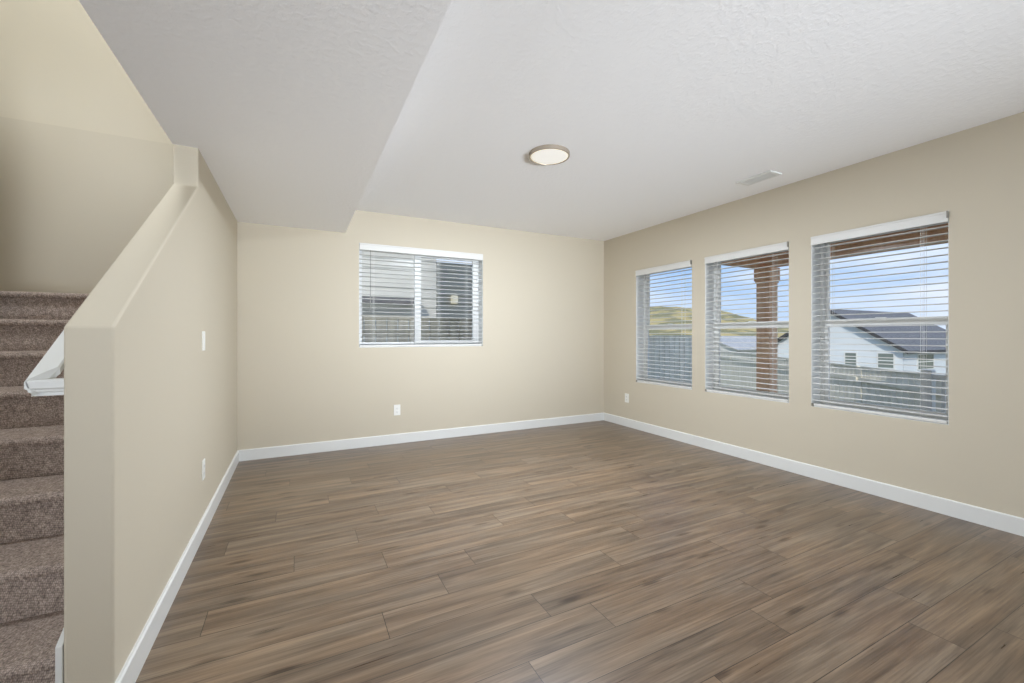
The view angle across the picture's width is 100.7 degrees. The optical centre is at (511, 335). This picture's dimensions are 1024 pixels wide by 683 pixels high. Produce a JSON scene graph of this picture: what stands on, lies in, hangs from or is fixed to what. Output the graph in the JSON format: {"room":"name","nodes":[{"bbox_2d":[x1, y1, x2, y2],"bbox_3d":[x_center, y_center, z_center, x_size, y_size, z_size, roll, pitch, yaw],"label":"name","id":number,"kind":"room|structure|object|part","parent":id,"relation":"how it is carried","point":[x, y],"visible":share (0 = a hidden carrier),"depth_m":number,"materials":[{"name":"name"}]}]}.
{"room":"empty living room","nodes":[
{"label":"empty living room","id":0,"kind":"room"},
{"bbox_2d":[0,291,88,319],"bbox_3d":[-3.474,-0.188,3.052,2.147,0.185,0.987,0,0,-27],"label":"floor","id":1,"kind":"structure","parent":0,"point":[13,304],"depth_m":2.74,"materials":[{"name":"brown carpet"}]},
{"bbox_2d":[64,144,236,682],"bbox_3d":[-1.988,0.048,2.662,0.118,2.305,3.036,0,0,-27],"label":"wall","id":2,"kind":"structure","parent":0,"point":[144,404],"depth_m":1.63,"materials":[{"name":"beige paint"}]},
{"bbox_2d":[24,330,63,396],"bbox_3d":[-1.843,-0.475,2.142,0.098,1.321,1.915,0,0,-27],"label":"handrail","id":3,"kind":"object","parent":2,"relation":"attached to","point":[42,381],"visible":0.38,"depth_m":1.31,"materials":[{"name":"white paint"}]},
{"bbox_2d":[115,450,238,682],"bbox_3d":[-1.925,1.147,2.685,0.014,0.106,3.050,0,0,-27],"label":"baseboard","id":4,"kind":"structure","parent":2,"relation":"attached to","point":[136,659],"depth_m":1.85,"materials":[{"name":"white paint"}]},
{"bbox_2d":[202,458,204,480],"bbox_3d":[-1.876,0.815,2.582,0.009,0.118,0.072,0,0,-27],"label":"outlet","id":5,"kind":"object","parent":2,"relation":"attached to","point":[203,461],"visible":1,"depth_m":2.56,"materials":[{"name":"white plastic"}]},
{"bbox_2d":[202,331,204,350],"bbox_3d":[-1.876,0.033,2.582,0.009,0.118,0.072,0,0,-27],"label":"light switch","id":6,"kind":"object","parent":2,"relation":"attached to","point":[203,332],"visible":1,"depth_m":2.56,"materials":[{"name":"white plastic"}]},
{"bbox_2d":[79,0,451,232],"bbox_3d":[-0.380,-1.363,-0.085,1.645,0.555,9.390,0,0,-27],"label":"ceiling","id":7,"kind":"structure","parent":0,"point":[292,108],"depth_m":1.83,"materials":[{"name":"white paint"}]},
{"bbox_2d":[0,0,603,449],"bbox_3d":[-1.721,-1.390,4.608,6.680,5.420,0.222,0,0,-27],"label":"wall","id":8,"kind":"structure","parent":0,"point":[304,375],"depth_m":4.25,"materials":[{"name":"beige paint"}]},
{"bbox_2d":[394,405,399,415],"bbox_3d":[-1.278,0.829,4.716,0.072,0.118,0.009,0,0,-27],"label":"outlet","id":9,"kind":"object","parent":8,"relation":"attached to","point":[396,407],"visible":1,"depth_m":4.71,"materials":[{"name":"white plastic"}]},
{"bbox_2d":[359,243,482,347],"bbox_3d":[-1.042,-0.432,4.953,1.437,1.125,0.197,0,0,-27],"label":"window","id":10,"kind":"structure","parent":8,"relation":"in","point":[477,328],"depth_m":5.03,"materials":[{"name":"white paint"}]},
{"bbox_3d":[-1.399,-0.432,4.861,0.657,1.065,0.024,0,0,-27],"label":"fixed sash","id":11,"kind":"part","parent":10,"relation":"part of","materials":[{"name":"white plastic"}]},
{"bbox_2d":[359,243,482,346],"bbox_3d":[-1.005,-0.431,4.882,1.431,1.119,0.077,0,0,-27],"label":"window blind","id":12,"kind":"object","parent":10,"relation":"attached to","point":[372,248],"visible":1,"depth_m":4.82,"materials":[{"name":"white plastic"}]},
{"bbox_3d":[-1.514,-0.412,4.636,0.014,1.045,0.056,0,0,-27],"label":"ladder cord","id":13,"kind":"part","parent":12,"relation":"part of","materials":[{"name":"white fabric"}]},
{"bbox_3d":[-1.010,0.114,4.889,1.417,0.020,0.052,0,0,-27],"label":"rail","id":14,"kind":"part","parent":12,"relation":"part of","materials":[{"name":"white plastic"}]},
{"bbox_3d":[-0.796,-0.432,5.134,0.775,1.065,0.028,0,0,-27],"label":"sliding sash","id":15,"kind":"part","parent":10,"relation":"part of","materials":[{"name":"white plastic"}]},
{"bbox_2d":[239,413,603,460],"bbox_3d":[-0.653,1.147,5.028,4.368,0.106,0.014,0,0,-27],"label":"baseboard","id":16,"kind":"structure","parent":8,"relation":"attached to","point":[324,446],"depth_m":4.74,"materials":[{"name":"white paint"}]},
{"bbox_2d":[135,420,1023,682],"bbox_3d":[0.172,1.260,0.193,7.680,0.120,9.790,0,0,-27],"label":"floor","id":17,"kind":"structure","parent":0,"point":[602,551],"depth_m":2.13,"materials":[{"name":"brown wood"}]},
{"bbox_2d":[0,319,68,682],"bbox_3d":[-2.476,0.386,2.404,0.984,1.627,3.016,0,0,-27],"label":"staircase","id":18,"kind":"structure","parent":17,"relation":"on","point":[31,428],"depth_m":1.73,"materials":[{"name":"brown carpet"}]},
{"bbox_2d":[356,0,1023,240],"bbox_3d":[0.172,-1.490,0.193,7.280,0.300,9.390,0,0,-27],"label":"ceiling","id":19,"kind":"structure","parent":0,"point":[659,108],"depth_m":2.38,"materials":[{"name":"white paint"}]},
{"bbox_2d":[529,144,569,164],"bbox_3d":[0.275,-1.325,3.118,0.298,0.029,0.298,0,0,-27],"label":"ceiling light","id":20,"kind":"object","parent":19,"relation":"in","point":[549,154],"visible":1,"depth_m":3.08,"materials":[{"name":"silver metal"}]},
{"bbox_2d":[531,149,567,163],"bbox_3d":[0.275,-1.315,3.118,0.276,0.006,0.276,0,0,-27],"label":"diffuser","id":21,"kind":"object","parent":20,"relation":"attached to","point":[538,156],"depth_m":3.11,"materials":[{"name":"white"}]},
{"bbox_2d":[736,170,781,185],"bbox_3d":[2.093,-1.334,3.599,0.160,0.012,0.300,0,0,-27],"label":"ceiling vent","id":22,"kind":"object","parent":19,"relation":"in","point":[769,174],"visible":1,"depth_m":3.58,"materials":[{"name":"white metal"}]},
{"bbox_2d":[604,112,1023,517],"bbox_3d":[3.513,-0.160,1.885,0.210,2.960,9.800,0,0,-27],"label":"wall","id":23,"kind":"structure","parent":0,"point":[975,174],"depth_m":3.17,"materials":[{"name":"beige paint"}]},
{"bbox_2d":[625,393,628,402],"bbox_3d":[1.515,0.826,5.599,0.009,0.118,0.072,0,0,-27],"label":"outlet","id":24,"kind":"object","parent":23,"relation":"attached to","point":[626,395],"visible":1,"depth_m":5.58,"materials":[{"name":"white plastic"}]},
{"bbox_2d":[636,260,691,389],"bbox_3d":[1.881,-0.117,5.111,0.197,1.435,0.868,0,0,-27],"label":"window","id":25,"kind":"structure","parent":23,"relation":"in","point":[640,327],"depth_m":5.47,"materials":[{"name":"white paint"}]},
{"bbox_2d":[635,260,691,388],"bbox_3d":[1.808,-0.117,5.074,0.080,1.427,0.864,0,0,-27],"label":"window blind","id":26,"kind":"object","parent":25,"relation":"attached to","point":[680,265],"visible":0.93,"depth_m":5.01,"materials":[{"name":"white plastic"}]},
{"bbox_3d":[1.817,0.584,5.078,0.052,0.020,0.848,0,0,-27],"label":"rail","id":27,"kind":"part","parent":26,"relation":"part of","materials":[{"name":"white plastic"}]},
{"bbox_3d":[1.949,-0.098,4.818,0.056,1.355,0.014,0,0,-27],"label":"ladder cord","id":28,"kind":"part","parent":26,"relation":"part of","materials":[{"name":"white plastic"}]},
{"bbox_3d":[1.927,0.220,5.134,0.026,0.709,0.816,0,0,-27],"label":"sash","id":29,"kind":"part","parent":25,"relation":"part of","materials":[{"name":"white plastic"}]},
{"bbox_3d":[1.951,-0.447,5.146,0.024,0.724,0.816,0,0,-27],"label":"sash","id":30,"kind":"part","parent":25,"relation":"part of","materials":[{"name":"white plastic"}]},
{"bbox_2d":[705,241,788,402],"bbox_3d":[2.347,-0.117,4.186,0.197,1.435,0.867,0,0,-27],"label":"window","id":31,"kind":"structure","parent":23,"relation":"in","point":[708,332],"depth_m":4.54,"materials":[{"name":"white paint"}]},
{"bbox_2d":[704,241,788,401],"bbox_3d":[2.274,-0.117,4.149,0.080,1.427,0.863,0,0,-27],"label":"window blind","id":32,"kind":"object","parent":31,"relation":"attached to","point":[780,246],"visible":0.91,"depth_m":4.10,"materials":[{"name":"white plastic"}]},
{"bbox_3d":[2.152,-0.098,4.415,0.056,1.355,0.014,0,0,-27],"label":"ladder cord","id":33,"kind":"part","parent":32,"relation":"part of","materials":[{"name":"white fabric"}]},
{"bbox_3d":[2.283,0.584,4.154,0.052,0.020,0.847,0,0,-27],"label":"rail","id":34,"kind":"part","parent":32,"relation":"part of","materials":[{"name":"white plastic"}]},
{"bbox_3d":[2.416,-0.098,3.893,0.056,1.355,0.014,0,0,-27],"label":"ladder cord","id":35,"kind":"part","parent":32,"relation":"part of","materials":[{"name":"white fabric"}]},
{"bbox_3d":[2.417,-0.447,4.221,0.024,0.724,0.815,0,0,-27],"label":"sash","id":36,"kind":"part","parent":31,"relation":"part of","materials":[{"name":"clear glass"}]},
{"bbox_3d":[2.393,0.220,4.209,0.026,0.709,0.815,0,0,-27],"label":"sash","id":37,"kind":"part","parent":31,"relation":"part of","materials":[{"name":"white plastic"}]},
{"bbox_2d":[604,413,1023,536],"bbox_3d":[3.415,1.147,1.830,0.014,0.106,9.390,0,0,-27],"label":"baseboard","id":38,"kind":"structure","parent":23,"relation":"attached to","point":[978,515],"depth_m":3.30,"materials":[{"name":"white paint"}]},
{"bbox_2d":[811,211,948,424],"bbox_3d":[2.816,-0.117,3.257,0.197,1.435,0.852,0,0,-27],"label":"window","id":39,"kind":"structure","parent":23,"relation":"in","point":[815,326],"depth_m":3.60,"materials":[{"name":"white paint"}]},
{"bbox_2d":[811,211,947,423],"bbox_3d":[2.743,-0.117,3.220,0.080,1.427,0.848,0,0,-27],"label":"window blind","id":40,"kind":"object","parent":39,"relation":"attached to","point":[941,217],"visible":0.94,"depth_m":3.14,"materials":[{"name":"white plastic"}]},
{"bbox_3d":[2.624,-0.098,3.482,0.056,1.355,0.014,0,0,-27],"label":"ladder cord","id":41,"kind":"part","parent":40,"relation":"part of","materials":[{"name":"white fabric"}]},
{"bbox_3d":[2.752,0.584,3.225,0.052,0.020,0.832,0,0,-27],"label":"rail","id":42,"kind":"part","parent":40,"relation":"part of","materials":[{"name":"white plastic"}]},
{"bbox_3d":[2.882,-0.098,2.969,0.056,1.355,0.014,0,0,-27],"label":"ladder cord","id":43,"kind":"part","parent":40,"relation":"part of","materials":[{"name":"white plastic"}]},
{"bbox_3d":[2.862,0.220,3.280,0.026,0.709,0.800,0,0,-27],"label":"sash","id":44,"kind":"part","parent":39,"relation":"part of","materials":[{"name":"white plastic"}]},
{"bbox_3d":[2.886,-0.447,3.292,0.024,0.724,0.800,0,0,-27],"label":"sash","id":45,"kind":"part","parent":39,"relation":"part of","materials":[{"name":"white plastic"}]},
{"label":"outside","id":46,"kind":"structure","parent":0,"visible":0},
{"bbox_3d":[15.492,2.650,42.544,90.000,2.200,90.000,0,0,-27],"label":"lawn","id":47,"kind":"structure","parent":46,"visible":0},
{"bbox_2d":[362,251,471,341],"bbox_3d":[-4.021,-1.550,10.852,15.400,6.500,6.400,0,0,-27],"label":"house","id":48,"kind":"structure","parent":47,"relation":"on","point":[455,311],"depth_m":8.99,"materials":[{"name":"white"}]},
{"bbox_2d":[451,295,457,303],"bbox_3d":[-1.444,-0.900,10.629,0.160,0.200,0.120,0,0,-27],"label":"lamp","id":49,"kind":"object","parent":48,"relation":"attached to","point":[454,300],"depth_m":10.58,"materials":[{"name":"grey"}]},
{"bbox_2d":[362,316,471,341],"bbox_3d":[-1.775,1.150,6.957,6.210,2.900,0.080,0,0,-27],"label":"fence","id":50,"kind":"object","parent":47,"relation":"on","point":[460,329],"visible":0.09,"depth_m":7.01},
{"bbox_3d":[-1.784,-0.040,6.976,1.923,0.080,0.037,0,0,-27],"label":"rail","id":51,"kind":"part","parent":50,"relation":"part of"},
{"bbox_3d":[-1.770,-0.285,6.947,1.923,0.030,0.060,0,0,-27],"label":"cap rail","id":52,"kind":"part","parent":50,"relation":"part of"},
{"bbox_3d":[-0.863,1.157,7.406,0.110,2.885,0.044,0,0,-27],"label":"post","id":53,"kind":"part","parent":50,"relation":"part of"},
{"bbox_3d":[0.035,0.865,7.859,1.901,2.270,0.024,0,0,-27],"label":"panel","id":54,"kind":"part","parent":50,"relation":"part of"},
{"bbox_2d":[649,336,691,381],"bbox_3d":[2.799,1.450,9.601,3.960,2.900,0.080,0,0,-27],"label":"fence","id":55,"kind":"object","parent":47,"relation":"on","point":[654,346],"visible":0.1,"depth_m":10.06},
{"bbox_3d":[3.663,0.015,10.026,1.815,0.030,0.060,0,0,-27],"label":"cap rail","id":56,"kind":"part","parent":55,"relation":"part of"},
{"bbox_2d":[720,336,755,353],"bbox_3d":[29.219,2.730,55.297,11.800,5.340,8.800,0,0,-27],"label":"house","id":57,"kind":"structure","parent":47,"relation":"on","point":[723,346],"depth_m":51.23,"materials":[{"name":"white"}]},
{"bbox_2d":[720,350,940,411],"bbox_3d":[7.569,2.050,12.172,0.080,2.900,13.091,0,0,11],"label":"fence","id":58,"kind":"object","parent":47,"relation":"on","point":[732,353],"visible":0.18,"depth_m":8.45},
{"bbox_3d":[8.542,1.765,17.262,0.024,2.270,2.464,0,0,11],"label":"panel","id":59,"kind":"part","parent":58,"relation":"part of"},
{"bbox_3d":[8.031,0.860,14.727,0.037,0.080,2.486,0,0,11],"label":"rail","id":60,"kind":"part","parent":58,"relation":"part of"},
{"bbox_3d":[8.059,1.765,14.711,0.024,2.270,2.464,0,0,11],"label":"panel","id":61,"kind":"part","parent":58,"relation":"part of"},
{"bbox_3d":[7.548,0.860,12.176,0.037,0.080,2.486,0,0,11],"label":"rail","id":62,"kind":"part","parent":58,"relation":"part of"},
{"bbox_3d":[7.577,1.765,12.160,0.024,2.270,2.464,0,0,11],"label":"panel","id":63,"kind":"part","parent":58,"relation":"part of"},
{"bbox_3d":[7.066,0.860,9.625,0.037,0.080,2.486,0,0,11],"label":"rail","id":64,"kind":"part","parent":58,"relation":"part of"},
{"bbox_3d":[7.095,1.765,9.609,0.024,2.270,2.464,0,0,11],"label":"panel","id":65,"kind":"part","parent":58,"relation":"part of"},
{"bbox_3d":[7.097,0.615,9.620,0.060,0.030,2.486,0,0,11],"label":"cap rail","id":66,"kind":"part","parent":58,"relation":"part of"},
{"bbox_3d":[6.856,2.058,8.344,0.044,2.885,0.110,0,0,11],"label":"post","id":67,"kind":"part","parent":58,"relation":"part of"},
{"bbox_3d":[6.614,0.615,7.069,0.060,0.030,2.486,0,0,11],"label":"cap rail","id":68,"kind":"part","parent":58,"relation":"part of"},
{"bbox_3d":[6.584,0.860,7.074,0.037,0.080,2.486,0,0,11],"label":"rail","id":69,"kind":"part","parent":58,"relation":"part of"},
{"bbox_3d":[6.612,1.765,7.058,0.024,2.270,2.464,0,0,11],"label":"panel","id":70,"kind":"part","parent":58,"relation":"part of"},
{"bbox_2d":[778,309,945,374],"bbox_3d":[26.162,1.285,30.903,11.740,6.230,8.620,0,0,-27],"label":"house","id":71,"kind":"structure","parent":47,"relation":"on","point":[904,331],"depth_m":27.00,"materials":[{"name":"white"}]},
{"bbox_3d":[21.820,1.540,27.311,0.030,0.820,0.600,0,0,-27],"label":"pane","id":72,"kind":"part","parent":71,"relation":"part of","materials":[{"name":"grey glass"}]},
{"bbox_3d":[22.642,1.525,25.682,0.030,0.850,0.750,0,0,-27],"label":"pane","id":73,"kind":"part","parent":71,"relation":"part of","materials":[{"name":"grey glass"}]},
{"bbox_3d":[25.578,1.615,26.223,2.100,0.870,0.030,0,0,-27],"label":"pane","id":74,"kind":"part","parent":71,"relation":"part of","materials":[{"name":"grey"}]},
{"bbox_3d":[4.140,1.525,3.994,2.810,0.350,5.800,0,0,-27],"label":"patio slab","id":75,"kind":"object","parent":47,"relation":"on","visible":0},
{"bbox_2d":[721,223,947,392],"bbox_3d":[4.243,-0.115,3.934,2.920,2.930,5.600,0,0,-27],"label":"patio cover","id":76,"kind":"object","parent":75,"relation":"on","point":[763,339],"visible":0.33,"depth_m":6.54,"materials":[{"name":"brown wood"}]},
{"bbox_3d":[4.015,0.146,6.681,0.210,2.407,0.210,0,0,-27],"label":"post","id":77,"kind":"part","parent":76,"relation":"part of","materials":[{"name":"brown wood"}]},
{"bbox_2d":[921,369,945,412],"bbox_3d":[5.523,0.875,3.628,0.110,0.950,3.060,0,0,-27],"label":"railing","id":78,"kind":"object","parent":75,"relation":"on","point":[923,375],"visible":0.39,"depth_m":4.90,"materials":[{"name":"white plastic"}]},
{"bbox_3d":[5.545,0.475,3.583,0.070,0.050,2.960,0,0,-27],"label":"rail","id":79,"kind":"part","parent":78,"relation":"part of","materials":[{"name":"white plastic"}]},
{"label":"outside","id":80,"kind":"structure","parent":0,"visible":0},
{"bbox_2d":[649,306,788,337],"bbox_3d":[21.597,-3.264,109.698,338.583,15.727,299.599,0,0,-27],"label":"hills","id":81,"kind":"structure","parent":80,"point":[676,319],"depth_m":107.36,"materials":[{"name":"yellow plant"}]}
]}

